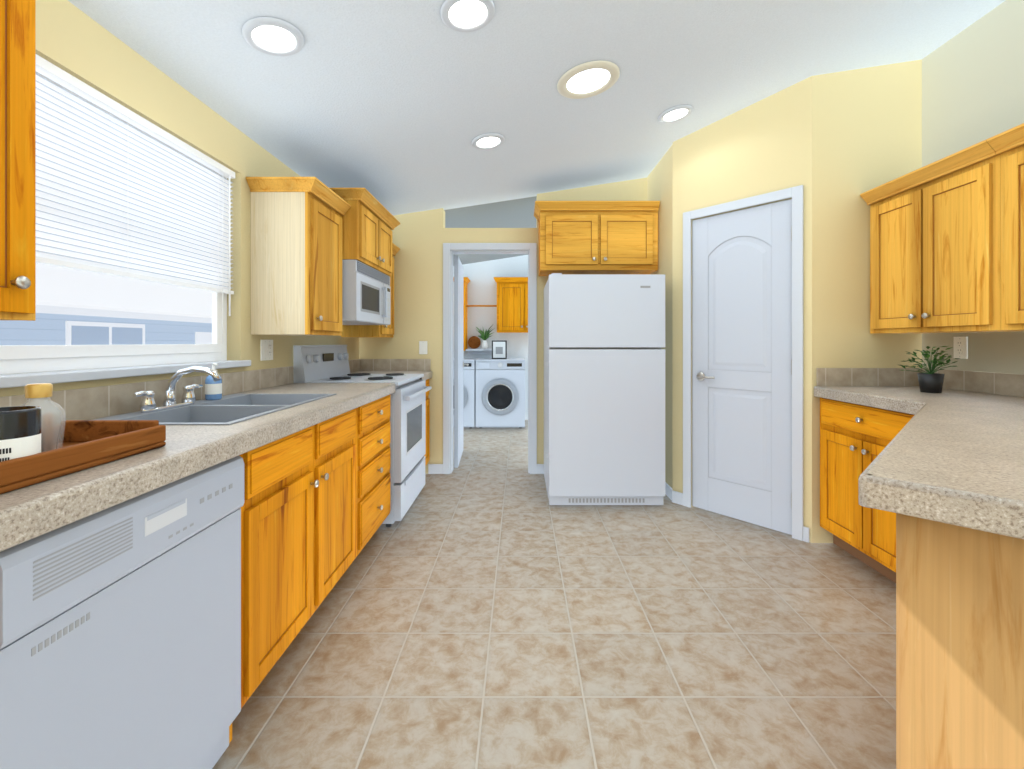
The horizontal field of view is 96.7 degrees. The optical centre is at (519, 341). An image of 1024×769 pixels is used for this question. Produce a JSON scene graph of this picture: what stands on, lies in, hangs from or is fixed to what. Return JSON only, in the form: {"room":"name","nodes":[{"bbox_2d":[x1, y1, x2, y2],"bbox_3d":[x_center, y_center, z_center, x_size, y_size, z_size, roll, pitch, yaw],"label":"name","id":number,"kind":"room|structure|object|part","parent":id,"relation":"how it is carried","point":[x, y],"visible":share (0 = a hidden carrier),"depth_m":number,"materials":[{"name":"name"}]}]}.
{"room":"kitchen","nodes":[
{"label":"kitchen","id":0,"kind":"room"},
{"bbox_2d":[0,0,358,396],"bbox_3d":[-1.490,-0.355,2.325,0.120,3.050,9.290,0,0,0],"label":"wall","id":1,"kind":"structure","parent":0,"point":[67,37],"depth_m":1.84,"materials":[{"name":"yellow paint"}]},
{"bbox_2d":[0,0,35,320],"bbox_3d":[-1.246,-0.488,0.699,0.362,0.878,0.800,0,0,0],"label":"upper cabinet","id":2,"kind":"object","parent":1,"relation":"attached to","point":[17,17],"visible":1,"depth_m":1.00,"materials":[{"name":"brown wood"}]},
{"bbox_2d":[0,360,250,387],"bbox_3d":[-1.450,0.110,1.690,0.104,0.031,1.360,0,0,0],"label":"window sill","id":3,"kind":"structure","parent":1,"relation":"attached to","point":[20,379],"depth_m":1.53,"materials":[{"name":"white"}]},
{"bbox_2d":[36,54,234,315],"bbox_3d":[-1.466,-0.426,1.690,0.048,0.873,1.256,0,0,0],"label":"window blinds","id":4,"kind":"object","parent":1,"relation":"attached to","point":[104,184],"visible":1,"depth_m":1.68,"materials":[{"name":"white plastic"}]},
{"bbox_2d":[261,340,272,360],"bbox_3d":[-1.423,0.045,2.565,0.011,0.116,0.118,0,0,0],"label":"outlet","id":5,"kind":"object","parent":1,"relation":"attached to","point":[266,345],"visible":1,"depth_m":2.56,"materials":[{"name":"white plastic"}]},
{"bbox_2d":[246,177,350,335],"bbox_3d":[-1.246,-0.451,2.618,0.362,0.822,0.501,0,0,0],"label":"upper cabinet","id":6,"kind":"object","parent":1,"relation":"attached to","point":[296,222],"visible":1,"depth_m":2.41,"materials":[{"name":"brown wood"}]},
{"bbox_2d":[329,187,399,275],"bbox_3d":[-1.196,-0.742,3.250,0.462,0.440,0.842,0,0,0],"label":"upper cabinet","id":7,"kind":"object","parent":1,"relation":"attached to","point":[367,226],"visible":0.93,"depth_m":2.99,"materials":[{"name":"brown wood"}]},
{"bbox_2d":[342,260,390,324],"bbox_3d":[-1.210,-0.328,3.250,0.433,0.385,0.756,0,0,0],"label":"microwave","id":8,"kind":"object","parent":1,"relation":"attached to","point":[366,291],"visible":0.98,"depth_m":3.04,"materials":[{"name":"grey plastic"}]},
{"bbox_2d":[341,243,399,337],"bbox_3d":[-1.246,-0.436,3.816,0.362,0.792,0.454,0,0,0],"label":"upper cabinet","id":9,"kind":"object","parent":1,"relation":"attached to","point":[347,330],"visible":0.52,"depth_m":3.64,"materials":[{"name":"brown wood"}]},
{"bbox_2d":[453,255,527,419],"bbox_3d":[-0.180,-0.355,6.910,2.500,3.050,0.120,0,0,0],"label":"wall","id":10,"kind":"structure","parent":0,"point":[482,286],"depth_m":6.85,"materials":[{"name":"paint"}]},
{"bbox_2d":[453,277,469,350],"bbox_3d":[-0.868,-0.401,6.666,0.241,1.052,0.362,0,0,0],"label":"laundry cabinet","id":11,"kind":"object","parent":10,"relation":"attached to","point":[466,280],"visible":0.44,"depth_m":6.55,"materials":[{"name":"brown wood"}]},
{"bbox_2d":[466,305,496,353],"bbox_3d":[-0.562,-0.181,6.712,0.452,0.722,0.270,0,0,0],"label":"shelf rail","id":12,"kind":"object","parent":10,"relation":"attached to","point":[474,342],"visible":0.92,"depth_m":6.70,"materials":[{"name":"brown wood"}]},
{"bbox_2d":[476,326,493,348],"bbox_3d":[-0.512,-0.083,6.710,0.282,0.368,0.174,0,0,0],"label":"plant","id":13,"kind":"object","parent":12,"relation":"on","point":[484,344],"depth_m":6.69,"materials":[{"name":"green plant"}]},
{"bbox_2d":[494,277,527,332],"bbox_3d":[0.066,-0.533,6.666,0.886,0.788,0.362,0,0,0],"label":"laundry cabinet","id":14,"kind":"object","parent":10,"relation":"attached to","point":[512,292],"visible":0.58,"depth_m":6.54,"materials":[{"name":"brown wood"}]},
{"bbox_2d":[444,196,536,265],"bbox_3d":[0.455,-1.413,5.540,4.010,0.701,2.860,0,0,0],"label":"ceiling","id":15,"kind":"structure","parent":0,"point":[516,213],"depth_m":4.58,"materials":[{"name":"white paint"}]},
{"bbox_2d":[359,178,646,472],"bbox_3d":[-0.100,-0.355,4.110,2.660,3.050,0.120,0,0,0],"label":"wall","id":16,"kind":"structure","parent":0,"point":[420,237],"depth_m":4.05,"materials":[{"name":"yellow paint"}]},
{"bbox_2d":[419,341,426,353],"bbox_3d":[-0.860,0.050,4.043,0.072,0.116,0.011,0,0,0],"label":"switch","id":17,"kind":"object","parent":16,"relation":"attached to","point":[422,344],"visible":1,"depth_m":4.04,"materials":[{"name":"white plastic"}]},
{"bbox_2d":[454,255,468,467],"bbox_3d":[-0.590,0.179,4.542,0.108,1.958,0.701,0,0,0],"label":"laundry door","id":18,"kind":"structure","parent":16,"relation":"in","point":[459,364],"depth_m":4.25,"materials":[{"name":"white wood"}]},
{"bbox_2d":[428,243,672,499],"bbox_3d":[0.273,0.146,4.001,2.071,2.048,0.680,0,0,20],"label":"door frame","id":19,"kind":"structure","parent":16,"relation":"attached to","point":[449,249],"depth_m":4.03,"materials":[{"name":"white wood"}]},
{"bbox_2d":[534,201,659,275],"bbox_3d":[0.621,-0.858,3.844,0.998,0.548,0.407,0,0,0],"label":"upper cabinet","id":20,"kind":"object","parent":16,"relation":"attached to","point":[576,237],"visible":0.99,"depth_m":3.69,"materials":[{"name":"brown wood"}]},
{"bbox_2d":[68,0,1005,215],"bbox_3d":[0.455,-1.413,0.895,4.010,0.702,6.430,0,0,0],"label":"ceiling","id":21,"kind":"structure","parent":0,"point":[389,100],"depth_m":2.22,"materials":[{"name":"white paint"}]},
{"bbox_2d":[242,17,303,55],"bbox_3d":[-0.930,-1.148,1.720,0.207,0.042,0.208,0,0,0],"label":"recessed light","id":22,"kind":"object","parent":21,"relation":"in","point":[267,35],"visible":1,"depth_m":1.71,"materials":[{"name":"white"}]},
{"bbox_2d":[440,0,494,31],"bbox_3d":[-0.200,-1.257,1.740,0.207,0.042,0.208,0,0,0],"label":"recessed light","id":23,"kind":"object","parent":21,"relation":"in","point":[458,15],"visible":1,"depth_m":1.74,"materials":[{"name":"white plastic"}]},
{"bbox_2d":[472,133,504,149],"bbox_3d":[-0.200,-1.257,2.860,0.207,0.042,0.208,0,0,0],"label":"recessed light","id":24,"kind":"object","parent":21,"relation":"in","point":[487,141],"visible":1,"depth_m":2.85,"materials":[{"name":"white"}]},
{"bbox_2d":[557,60,619,98],"bbox_3d":[0.350,-1.340,2.340,0.320,0.058,0.322,0,0,0],"label":"recessed light","id":25,"kind":"object","parent":21,"relation":"in","point":[588,79],"visible":1,"depth_m":2.32,"materials":[{"name":"beige"}]},
{"bbox_2d":[658,105,692,122],"bbox_3d":[0.980,-1.434,2.870,0.207,0.042,0.208,0,0,0],"label":"recessed light","id":26,"kind":"object","parent":21,"relation":"in","point":[677,113],"visible":1,"depth_m":2.86,"materials":[{"name":"white"}]},
{"bbox_2d":[212,420,895,768],"bbox_3d":[0.455,1.220,2.325,4.010,0.100,9.290,0,0,0],"label":"floor","id":27,"kind":"structure","parent":0,"point":[493,624],"depth_m":1.76,"materials":[{"name":"tile"}]},
{"bbox_2d":[0,456,243,768],"bbox_3d":[-1.094,0.736,1.000,0.612,0.868,0.614,0,0,0],"label":"dishwasher","id":28,"kind":"object","parent":27,"relation":"on","point":[120,624],"visible":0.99,"depth_m":0.93,"materials":[{"name":"grey"}]},
{"bbox_2d":[0,359,431,742],"bbox_3d":[-1.097,0.630,1.723,0.657,1.079,4.647,0,0,0],"label":"base cabinet","id":29,"kind":"object","parent":27,"relation":"on","point":[316,457],"visible":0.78,"depth_m":1.61,"materials":[{"name":"brown wood"}]},
{"bbox_2d":[0,359,431,551],"bbox_3d":[-1.103,0.234,1.723,0.647,0.165,4.646,0,0,0],"label":"countertop","id":30,"kind":"structure","parent":29,"relation":"on","point":[27,513],"depth_m":1.32,"materials":[{"name":"stone"}]},
{"bbox_2d":[0,383,165,493],"bbox_3d":[-0.999,0.172,0.839,0.262,0.166,0.558,0,0,0],"label":"tray","id":31,"kind":"object","parent":30,"relation":"on","point":[30,454],"visible":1,"depth_m":0.90,"materials":[{"name":"brown wood"}]},
{"bbox_2d":[0,406,40,461],"bbox_3d":[-0.925,0.182,0.815,0.094,0.122,0.094,0,0,0],"label":"candle jar","id":32,"kind":"object","parent":31,"relation":"on","point":[20,426],"depth_m":0.80,"materials":[{"name":"black"}]},
{"bbox_2d":[24,383,52,451],"bbox_3d":[-1.020,0.166,0.965,0.082,0.154,0.082,0,0,0],"label":"jar","id":33,"kind":"object","parent":31,"relation":"on","point":[38,390],"depth_m":0.96,"materials":[{"name":"clear glass"}]},
{"bbox_2d":[133,366,220,412],"bbox_3d":[-1.249,0.172,1.740,0.235,0.161,0.331,0,0,0],"label":"faucet","id":34,"kind":"object","parent":30,"relation":"on","point":[148,403],"depth_m":1.73,"materials":[{"name":"silver metal"}]},
{"bbox_2d":[205,363,221,399],"bbox_3d":[-1.342,0.171,1.995,0.064,0.161,0.063,0,0,0],"label":"soap bottle","id":35,"kind":"object","parent":30,"relation":"on","point":[213,390],"depth_m":1.97,"materials":[{"name":"blue plastic"}]},
{"bbox_2d":[94,394,335,424],"bbox_3d":[-1.140,0.337,1.810,0.490,0.170,0.820,0,0,0],"label":"sink","id":36,"kind":"object","parent":30,"relation":"in","point":[233,409],"depth_m":1.79,"materials":[{"name":"silver metal"}]},
{"bbox_2d":[293,345,431,526],"bbox_3d":[-1.057,0.596,3.230,0.726,1.148,0.762,0,0,0],"label":"range","id":37,"kind":"object","parent":27,"relation":"on","point":[312,363],"visible":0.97,"depth_m":3.03,"materials":[{"name":"white metal"}]},
{"bbox_2d":[453,358,478,427],"bbox_3d":[-0.943,0.705,6.435,0.669,0.930,0.749,0,0,0],"label":"dryer","id":38,"kind":"object","parent":27,"relation":"on","point":[469,372],"visible":0.22,"depth_m":6.10,"materials":[{"name":"white metal"}]},
{"bbox_2d":[475,358,524,427],"bbox_3d":[-0.265,0.705,6.435,0.666,0.930,0.749,0,0,0],"label":"washer","id":39,"kind":"object","parent":27,"relation":"on","point":[500,383],"visible":1,"depth_m":6.10,"materials":[{"name":"white metal"}]},
{"bbox_2d":[492,340,506,358],"bbox_3d":[-0.290,0.108,6.404,0.210,0.260,0.092,0,0,0],"label":"picture frame","id":40,"kind":"object","parent":39,"relation":"on","point":[499,347],"visible":0.88,"depth_m":6.36,"materials":[{"name":"black"}]},
{"bbox_2d":[544,273,664,504],"bbox_3d":[0.616,0.342,3.609,0.821,1.657,0.822,0,0,0],"label":"refrigerator","id":41,"kind":"object","parent":27,"relation":"on","point":[604,334],"visible":1,"depth_m":3.20,"materials":[{"name":"white metal"}]},
{"bbox_2d":[814,368,1023,768],"bbox_3d":[1.685,0.660,1.550,1.082,1.019,2.550,0,0,31],"label":"base cabinet","id":42,"kind":"object","parent":27,"relation":"on","point":[925,490],"visible":1,"depth_m":0.85,"materials":[{"name":"brown wood"}]},
{"bbox_2d":[814,368,1023,538],"bbox_3d":[1.497,0.234,1.520,1.678,0.165,2.251,0,0,0],"label":"countertop","id":43,"kind":"structure","parent":42,"relation":"on","point":[959,459],"depth_m":1.10,"materials":[{"name":"stone"}]},
{"bbox_2d":[900,346,959,392],"bbox_3d":[2.074,0.138,2.320,0.241,0.235,0.257,0,0,0],"label":"potted plant","id":44,"kind":"object","parent":43,"relation":"on","point":[930,382],"visible":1,"depth_m":2.29,"materials":[{"name":"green plant"}]},
{"bbox_2d":[647,144,672,488],"bbox_3d":[1.180,-0.355,3.683,0.100,3.050,0.731,0,0,0],"label":"wall","id":45,"kind":"structure","parent":0,"point":[660,180],"depth_m":3.49,"materials":[{"name":"yellow paint"}]},
{"bbox_2d":[672,76,811,542],"bbox_3d":[1.425,-0.355,3.005,0.156,3.050,0.897,0,0,-41],"label":"wall","id":46,"kind":"structure","parent":0,"point":[742,181],"depth_m":2.93,"materials":[{"name":"yellow paint"}]},
{"bbox_3d":[1.440,0.150,2.979,0.442,2.020,0.524,0,0,0],"label":"pantry door","id":47,"kind":"part","parent":46,"relation":"part of","materials":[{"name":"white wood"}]},
{"bbox_2d":[812,59,921,542],"bbox_3d":[2.080,-0.355,2.700,0.760,3.050,0.100,0,0,0],"label":"wall","id":48,"kind":"structure","parent":0,"point":[867,122],"depth_m":2.65,"materials":[{"name":"yellow paint"}]},
{"bbox_2d":[922,0,1023,374],"bbox_3d":[2.400,-0.355,0.166,0.120,3.050,4.971,0,0,0],"label":"wall","id":49,"kind":"structure","parent":0,"point":[973,83],"depth_m":2.33,"materials":[{"name":"paint"}]},
{"bbox_2d":[860,139,1023,332],"bbox_3d":[2.158,-0.456,2.289,0.359,0.812,0.716,0,0,0],"label":"upper cabinet","id":50,"kind":"object","parent":49,"relation":"attached to","point":[935,226],"visible":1,"depth_m":2.19,"materials":[{"name":"brown wood"}]},
{"bbox_2d":[954,337,967,358],"bbox_3d":[2.334,0.030,2.414,0.009,0.116,0.072,0,0,0],"label":"outlet","id":51,"kind":"object","parent":49,"relation":"attached to","point":[960,343],"visible":1,"depth_m":2.40,"materials":[{"name":"white plastic"}]},
{"bbox_2d":[987,123,1023,329],"bbox_3d":[2.158,-0.456,1.459,0.359,0.812,0.944,0,0,0],"label":"upper cabinet","id":52,"kind":"object","parent":49,"relation":"attached to","point":[1009,144],"visible":1,"depth_m":1.87,"materials":[{"name":"brown wood"}]},
{"label":"outside","id":53,"kind":"structure","parent":0,"visible":0},
{"bbox_3d":[-30.780,2.045,10.000,58.440,0.150,80.000,0,0,0],"label":"snow","id":54,"kind":"object","parent":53,"visible":0},
{"bbox_2d":[0,237,211,344],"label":"window","id":55,"kind":"structure","parent":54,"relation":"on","point":[74,306],"depth_m":10.01,"materials":[{"name":"blue"}]}
]}

